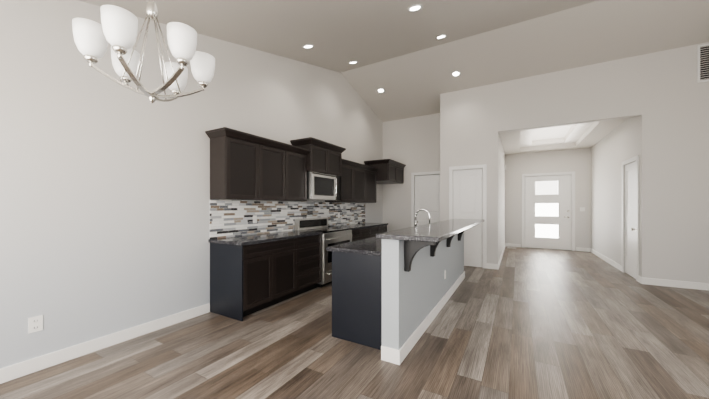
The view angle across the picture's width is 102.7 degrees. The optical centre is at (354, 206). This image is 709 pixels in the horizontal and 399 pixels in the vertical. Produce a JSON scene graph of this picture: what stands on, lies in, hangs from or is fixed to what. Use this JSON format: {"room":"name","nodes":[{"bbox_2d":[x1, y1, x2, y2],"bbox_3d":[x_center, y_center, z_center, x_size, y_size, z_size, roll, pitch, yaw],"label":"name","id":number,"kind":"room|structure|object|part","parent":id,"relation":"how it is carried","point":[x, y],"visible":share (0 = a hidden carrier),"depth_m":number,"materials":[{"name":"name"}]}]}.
{"room":"kitchen","nodes":[
{"label":"kitchen","id":0,"kind":"room"},
{"bbox_2d":[0,0,382,367],"bbox_3d":[-1.468,-1.000,4.461,0.150,4.700,9.200,0,0,30],"label":"wall","id":1,"kind":"structure","parent":0,"point":[104,206],"depth_m":2.77,"materials":[{"name":"paint"}]},
{"bbox_2d":[28,315,42,333],"bbox_3d":[-2.610,0.964,2.322,0.008,0.125,0.080,0,0,30],"label":"outlet","id":2,"kind":"object","parent":1,"relation":"attached to","point":[35,323],"visible":1,"depth_m":2.32,"materials":[{"name":"white plastic"}]},
{"bbox_2d":[0,303,209,383],"bbox_3d":[-2.728,1.294,2.110,0.016,0.115,3.505,0,0,30],"label":"baseboard","id":3,"kind":"structure","parent":1,"relation":"attached to","point":[21,369],"depth_m":2.62,"materials":[{"name":"white wood"}]},
{"bbox_2d":[209,131,264,200],"bbox_3d":[-1.570,-0.507,3.800,0.328,0.836,0.571,0,0,30],"label":"upper cabinet","id":4,"kind":"object","parent":1,"relation":"attached to","point":[245,166],"depth_m":3.62,"materials":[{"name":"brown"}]},
{"bbox_2d":[253,215,256,222],"bbox_3d":[-1.491,0.193,4.244,0.005,0.115,0.070,0,0,30],"label":"outlet","id":5,"kind":"object","parent":1,"relation":"attached to","point":[254,218],"depth_m":4.24,"materials":[{"name":"white plastic"}]},
{"bbox_2d":[265,139,288,200],"bbox_3d":[-1.328,-0.508,4.220,0.328,0.836,0.629,0,0,30],"label":"upper cabinet","id":6,"kind":"object","parent":1,"relation":"attached to","point":[276,154],"depth_m":4.21,"materials":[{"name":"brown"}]},
{"bbox_2d":[210,199,364,238],"bbox_3d":[-0.788,0.165,5.479,0.010,0.510,4.260,0,0,30],"label":"backsplash","id":7,"kind":"structure","parent":1,"relation":"attached to","point":[231,218],"depth_m":4.50,"materials":[{"name":"tile"}]},
{"bbox_2d":[289,147,308,200],"bbox_3d":[-1.087,-0.508,4.639,0.328,0.836,0.571,0,0,30],"label":"upper cabinet","id":8,"kind":"object","parent":1,"relation":"attached to","point":[298,159],"depth_m":4.63,"materials":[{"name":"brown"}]},
{"bbox_2d":[293,139,328,170],"bbox_3d":[-0.776,-0.856,5.097,0.408,0.523,0.533,0,0,30],"label":"upper cabinet","id":9,"kind":"object","parent":1,"relation":"attached to","point":[318,152],"depth_m":4.89,"materials":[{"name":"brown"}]},
{"bbox_2d":[309,167,336,199],"bbox_3d":[-0.715,-0.385,5.194,0.418,0.531,0.718,0,0,30],"label":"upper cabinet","id":10,"kind":"object","parent":1,"relation":"attached to","point":[322,183],"depth_m":5.03,"materials":[{"name":"grey metal"}]},
{"bbox_2d":[307,172,340,199],"bbox_3d":[-0.646,-0.355,5.269,0.462,0.470,0.916,0,0,30],"label":"microwave","id":11,"kind":"object","parent":10,"relation":"in","point":[320,185],"depth_m":5.06,"materials":[{"name":"silver metal"}]},
{"bbox_2d":[325,171,340,201],"bbox_3d":[-0.486,-0.386,5.591,0.418,0.531,0.198,0,0,30],"label":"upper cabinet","id":12,"kind":"object","parent":1,"relation":"attached to","point":[338,199],"depth_m":5.52,"materials":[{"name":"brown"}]},
{"bbox_2d":[329,147,340,170],"bbox_3d":[-0.563,-0.857,5.467,0.408,0.523,0.533,0,0,30],"label":"upper cabinet","id":13,"kind":"object","parent":1,"relation":"attached to","point":[334,152],"depth_m":5.40,"materials":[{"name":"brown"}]},
{"bbox_2d":[341,159,356,202],"bbox_3d":[-0.304,-0.508,5.997,0.328,0.836,0.645,0,0,30],"label":"upper cabinet","id":14,"kind":"object","parent":1,"relation":"attached to","point":[348,170],"depth_m":6.00,"materials":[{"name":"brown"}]},
{"bbox_2d":[357,163,368,202],"bbox_3d":[-0.025,-0.509,6.481,0.328,0.836,0.703,0,0,30],"label":"upper cabinet","id":15,"kind":"object","parent":1,"relation":"attached to","point":[362,172],"depth_m":6.54,"materials":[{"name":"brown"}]},
{"bbox_2d":[369,167,376,202],"bbox_3d":[0.253,-0.509,6.964,0.328,0.836,0.644,0,0,30],"label":"upper cabinet","id":16,"kind":"object","parent":1,"relation":"attached to","point":[372,170],"depth_m":6.99,"materials":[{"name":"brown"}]},
{"bbox_2d":[365,159,396,182],"bbox_3d":[0.703,-0.888,7.423,0.648,0.495,0.601,0,0,30],"label":"upper cabinet","id":17,"kind":"object","parent":1,"relation":"attached to","point":[386,169],"depth_m":7.12,"materials":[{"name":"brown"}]},
{"bbox_2d":[79,0,598,72],"bbox_3d":[1.093,-2.199,1.594,7.450,1.959,6.790,0,0,30],"label":"ceiling","id":18,"kind":"structure","parent":0,"point":[339,35],"depth_m":3.85,"materials":[{"name":"paint"}]},
{"bbox_2d":[72,0,214,102],"bbox_3d":[-1.159,-1.201,1.624,0.653,1.226,0.611,0,0,30],"label":"chandelier","id":19,"kind":"object","parent":18,"relation":"hanging from","point":[117,29],"visible":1,"depth_m":1.49,"materials":[{"name":"white glass"}]},
{"bbox_2d":[302,44,313,48],"bbox_3d":[-0.725,-2.500,4.437,0.190,0.054,0.186,0,0,30],"label":"recessed light","id":20,"kind":"object","parent":18,"relation":"in","point":[308,46],"visible":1,"depth_m":4.43,"materials":[{"name":"white plastic"}]},
{"bbox_2d":[408,4,422,11],"bbox_3d":[0.765,-2.500,3.579,0.190,0.054,0.186,0,0,30],"label":"recessed light","id":21,"kind":"object","parent":18,"relation":"in","point":[414,8],"visible":1,"depth_m":3.57,"materials":[{"name":"white plastic"}]},
{"bbox_2d":[435,35,446,38],"bbox_3d":[1.464,-2.863,4.791,0.190,0.054,0.186,0,0,30],"label":"recessed light","id":22,"kind":"object","parent":18,"relation":"in","point":[440,36],"visible":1,"depth_m":4.79,"materials":[{"name":"white"}]},
{"bbox_2d":[0,247,708,398],"bbox_3d":[2.494,1.401,4.026,7.450,0.100,12.400,0,0,30],"label":"floor","id":23,"kind":"structure","parent":0,"point":[531,323],"depth_m":2.64,"materials":[{"name":"brown wood"}]},
{"bbox_2d":[210,239,299,320],"bbox_3d":[-1.351,0.906,3.893,0.618,0.890,0.950,0,0,30],"label":"base cabinet","id":24,"kind":"object","parent":23,"relation":"on","point":[251,274],"depth_m":3.57,"materials":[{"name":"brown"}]},
{"bbox_2d":[208,231,322,246],"bbox_3d":[-1.194,0.441,4.140,0.643,0.040,1.576,0,0,30],"label":"countertop","id":25,"kind":"structure","parent":24,"relation":"on","point":[247,240],"depth_m":3.83,"materials":[{"name":"grey stone"}]},
{"bbox_2d":[300,235,320,293],"bbox_3d":[-0.976,0.905,4.541,0.617,0.890,0.664,0,0,30],"label":"base cabinet","id":26,"kind":"object","parent":23,"relation":"on","point":[310,248],"depth_m":4.44,"materials":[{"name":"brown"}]},
{"bbox_2d":[295,217,352,286],"bbox_3d":[-0.525,0.785,5.200,0.686,1.130,0.912,0,0,30],"label":"range","id":27,"kind":"object","parent":23,"relation":"on","point":[331,236],"visible":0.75,"depth_m":4.94,"materials":[{"name":"silver metal"}]},
{"bbox_2d":[336,227,363,241],"bbox_3d":[-0.223,0.905,5.848,0.617,0.890,0.496,0,0,30],"label":"base cabinet","id":28,"kind":"object","parent":23,"relation":"on","point":[357,235],"depth_m":5.76,"materials":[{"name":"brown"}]},
{"bbox_2d":[340,223,387,230],"bbox_3d":[0.112,0.440,6.405,0.643,0.040,1.796,0,0,30],"label":"countertop","id":29,"kind":"structure","parent":28,"relation":"on","point":[355,227],"depth_m":6.22,"materials":[{"name":"grey stone"}]},
{"bbox_2d":[364,227,371,238],"bbox_3d":[-0.019,0.905,6.202,0.617,0.890,0.554,0,0,30],"label":"base cabinet","id":30,"kind":"object","parent":23,"relation":"on","point":[367,230],"depth_m":6.12,"materials":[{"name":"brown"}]},
{"bbox_2d":[372,227,379,236],"bbox_3d":[0.203,0.904,6.587,0.617,0.890,0.566,0,0,30],"label":"base cabinet","id":31,"kind":"object","parent":23,"relation":"on","point":[375,230],"depth_m":6.44,"materials":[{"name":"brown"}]},
{"bbox_2d":[380,227,386,232],"bbox_3d":[0.412,0.904,6.952,0.618,0.890,0.508,0,0,30],"label":"base cabinet","id":32,"kind":"object","parent":23,"relation":"on","point":[382,229],"depth_m":6.83,"materials":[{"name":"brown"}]},
{"bbox_2d":[326,221,475,364],"bbox_3d":[0.999,0.816,4.027,1.060,1.071,3.422,0,0,30],"label":"kitchen island","id":33,"kind":"object","parent":23,"relation":"on","point":[393,291],"depth_m":2.79,"materials":[{"name":"paint"}]},
{"bbox_2d":[376,219,481,240],"bbox_3d":[1.292,0.260,3.858,0.545,0.040,3.490,0,0,30],"label":"island countertop","id":34,"kind":"structure","parent":33,"relation":"on","point":[437,231],"depth_m":2.72,"materials":[{"name":"grey stone"}]},
{"bbox_2d":[415,209,429,225],"bbox_3d":[1.036,0.228,4.257,0.257,0.385,0.106,0,0,30],"label":"faucet","id":35,"kind":"object","parent":34,"relation":"on","point":[419,209],"depth_m":4.27,"materials":[{"name":"silver metal"}]},
{"bbox_2d":[383,113,439,231],"bbox_3d":[1.719,-1.001,7.847,1.990,4.700,0.150,0,0,30],"label":"wall","id":36,"kind":"structure","parent":0,"point":[412,144],"depth_m":7.90,"materials":[{"name":"paint"}]},
{"bbox_2d":[397,163,404,182],"bbox_3d":[0.950,-0.889,7.852,0.648,0.495,0.602,0,0,30],"label":"upper cabinet","id":37,"kind":"object","parent":36,"relation":"attached to","point":[400,167],"depth_m":7.73,"materials":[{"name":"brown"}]},
{"bbox_2d":[411,171,439,226],"bbox_3d":[1.984,0.211,7.597,0.950,2.275,0.020,0,0,30],"label":"door frame","id":38,"kind":"structure","parent":36,"relation":"attached to","point":[412,192],"depth_m":7.79,"materials":[{"name":"white wood"}]},
{"bbox_2d":[415,175,439,225],"bbox_3d":[1.986,0.253,7.600,0.768,2.176,0.116,0,0,30],"label":"door","id":39,"kind":"structure","parent":36,"relation":"in","point":[427,192],"depth_m":7.63,"materials":[{"name":"white wood"}]},
{"bbox_2d":[498,133,504,261],"bbox_3d":[4.034,-0.401,7.898,0.150,3.500,3.850,0,0,30],"label":"wall","id":40,"kind":"structure","parent":0,"point":[501,198],"depth_m":7.44,"materials":[{"name":"paint"}]},
{"bbox_2d":[497,243,505,269],"bbox_3d":[4.064,1.291,7.786,0.016,0.115,4.016,0,0,30],"label":"baseboard","id":41,"kind":"structure","parent":40,"relation":"attached to","point":[501,256],"depth_m":6.99,"materials":[{"name":"white wood"}]},
{"bbox_2d":[341,0,708,121],"bbox_3d":[3.390,-2.799,5.579,7.450,0.762,2.410,0,0,30],"label":"ceiling","id":42,"kind":"structure","parent":0,"point":[416,84],"depth_m":5.10,"materials":[{"name":"paint"}]},
{"bbox_2d":[377,88,384,92],"bbox_3d":[0.632,-2.773,6.793,0.190,0.049,0.186,0,0,30],"label":"recessed light","id":43,"kind":"object","parent":42,"relation":"in","point":[380,90],"visible":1,"depth_m":6.79,"materials":[{"name":"white"}]},
{"bbox_2d":[451,71,460,76],"bbox_3d":[2.123,-2.772,5.934,0.190,0.049,0.186,0,0,30],"label":"recessed light","id":44,"kind":"object","parent":42,"relation":"in","point":[455,73],"visible":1,"depth_m":5.93,"materials":[{"name":"white"}]},
{"bbox_2d":[505,148,590,250],"bbox_3d":[6.072,-0.402,9.032,2.550,3.500,0.150,0,0,30],"label":"wall","id":45,"kind":"structure","parent":0,"point":[578,161],"depth_m":8.90,"materials":[{"name":"paint"}]},
{"bbox_2d":[506,243,520,247],"bbox_3d":[5.273,1.291,9.398,0.420,0.115,0.016,0,0,30],"label":"baseboard","id":46,"kind":"structure","parent":45,"relation":"attached to","point":[507,244],"depth_m":9.41,"materials":[{"name":"white wood"}]},
{"bbox_2d":[525,175,570,249],"bbox_3d":[6.089,0.188,8.961,1.212,2.301,0.106,0,0,30],"label":"entry door","id":47,"kind":"structure","parent":45,"relation":"in","point":[547,212],"depth_m":8.96,"materials":[{"name":"white wood"}]},
{"bbox_3d":[6.093,0.096,8.994,0.611,1.793,0.016,0,0,30],"label":"glass","id":48,"kind":"part","parent":47,"relation":"part of","materials":[{"name":"white glass"}]},
{"bbox_2d":[522,171,574,250],"bbox_3d":[6.115,0.146,8.996,1.390,2.405,0.170,0,0,30],"label":"door frame","id":49,"kind":"structure","parent":45,"relation":"attached to","point":[572,174],"depth_m":8.73,"materials":[{"name":"white wood"}]},
{"bbox_2d":[576,247,589,251],"bbox_3d":[6.845,1.291,8.491,0.330,0.115,0.016,0,0,30],"label":"baseboard","id":50,"kind":"structure","parent":45,"relation":"attached to","point":[577,248],"depth_m":8.49,"materials":[{"name":"white wood"}]},
{"bbox_2d":[500,118,627,154],"bbox_3d":[5.073,-1.901,7.298,2.250,0.340,3.850,0,0,30],"label":"ceiling","id":51,"kind":"structure","parent":0,"point":[577,136],"depth_m":7.57,"materials":[{"name":"paint"}]},
{"bbox_2d":[440,42,708,282],"bbox_3d":[4.417,-1.000,5.369,5.460,4.700,0.150,0,0,30],"label":"wall","id":52,"kind":"structure","parent":0,"point":[663,96],"depth_m":4.93,"materials":[{"name":"paint"}]},
{"bbox_2d":[453,169,481,266],"bbox_3d":[2.535,0.259,6.361,0.618,2.166,0.116,0,0,30],"label":"pantry door","id":53,"kind":"structure","parent":52,"relation":"in","point":[467,194],"depth_m":6.35,"materials":[{"name":"white wood"}]},
{"bbox_2d":[449,164,486,267],"bbox_3d":[2.566,0.217,6.425,0.790,2.265,0.170,0,0,30],"label":"door frame","id":54,"kind":"structure","parent":52,"relation":"attached to","point":[483,167],"depth_m":6.21,"materials":[{"name":"white wood"}]},
{"bbox_2d":[640,276,708,290],"bbox_3d":[5.786,1.293,4.487,1.826,0.115,0.020,0,0,30],"label":"baseboard","id":55,"kind":"structure","parent":52,"relation":"attached to","point":[649,281],"depth_m":4.73,"materials":[{"name":"white wood"}]},
{"bbox_2d":[697,44,708,82],"bbox_3d":[5.830,-2.310,4.456,0.600,0.600,0.020,0,0,30],"label":"air vent","id":56,"kind":"object","parent":52,"relation":"in","point":[703,63],"visible":1,"depth_m":4.57,"materials":[{"name":"white metal"}]},
{"bbox_2d":[591,117,638,272],"bbox_3d":[6.113,-0.401,6.700,0.150,3.500,3.850,0,0,30],"label":"wall","id":57,"kind":"structure","parent":0,"point":[613,150],"depth_m":6.63,"materials":[{"name":"paint"}]},
{"bbox_2d":[590,248,621,270],"bbox_3d":[6.266,1.292,7.132,0.016,0.115,2.950,0,0,30],"label":"baseboard","id":58,"kind":"structure","parent":57,"relation":"attached to","point":[616,265],"depth_m":6.80,"materials":[{"name":"white wood"}]},
{"bbox_2d":[625,161,635,278],"bbox_3d":[5.306,0.253,5.463,0.116,2.178,0.752,0,0,30],"label":"hall door","id":59,"kind":"structure","parent":57,"relation":"in","point":[630,219],"depth_m":5.51,"materials":[{"name":"white wood"}]},
{"bbox_2d":[622,155,638,281],"bbox_3d":[5.303,0.217,5.465,0.020,2.265,0.910,0,0,30],"label":"door frame","id":60,"kind":"structure","parent":57,"relation":"attached to","point":[635,158],"depth_m":5.12,"materials":[{"name":"white wood"}]}
]}

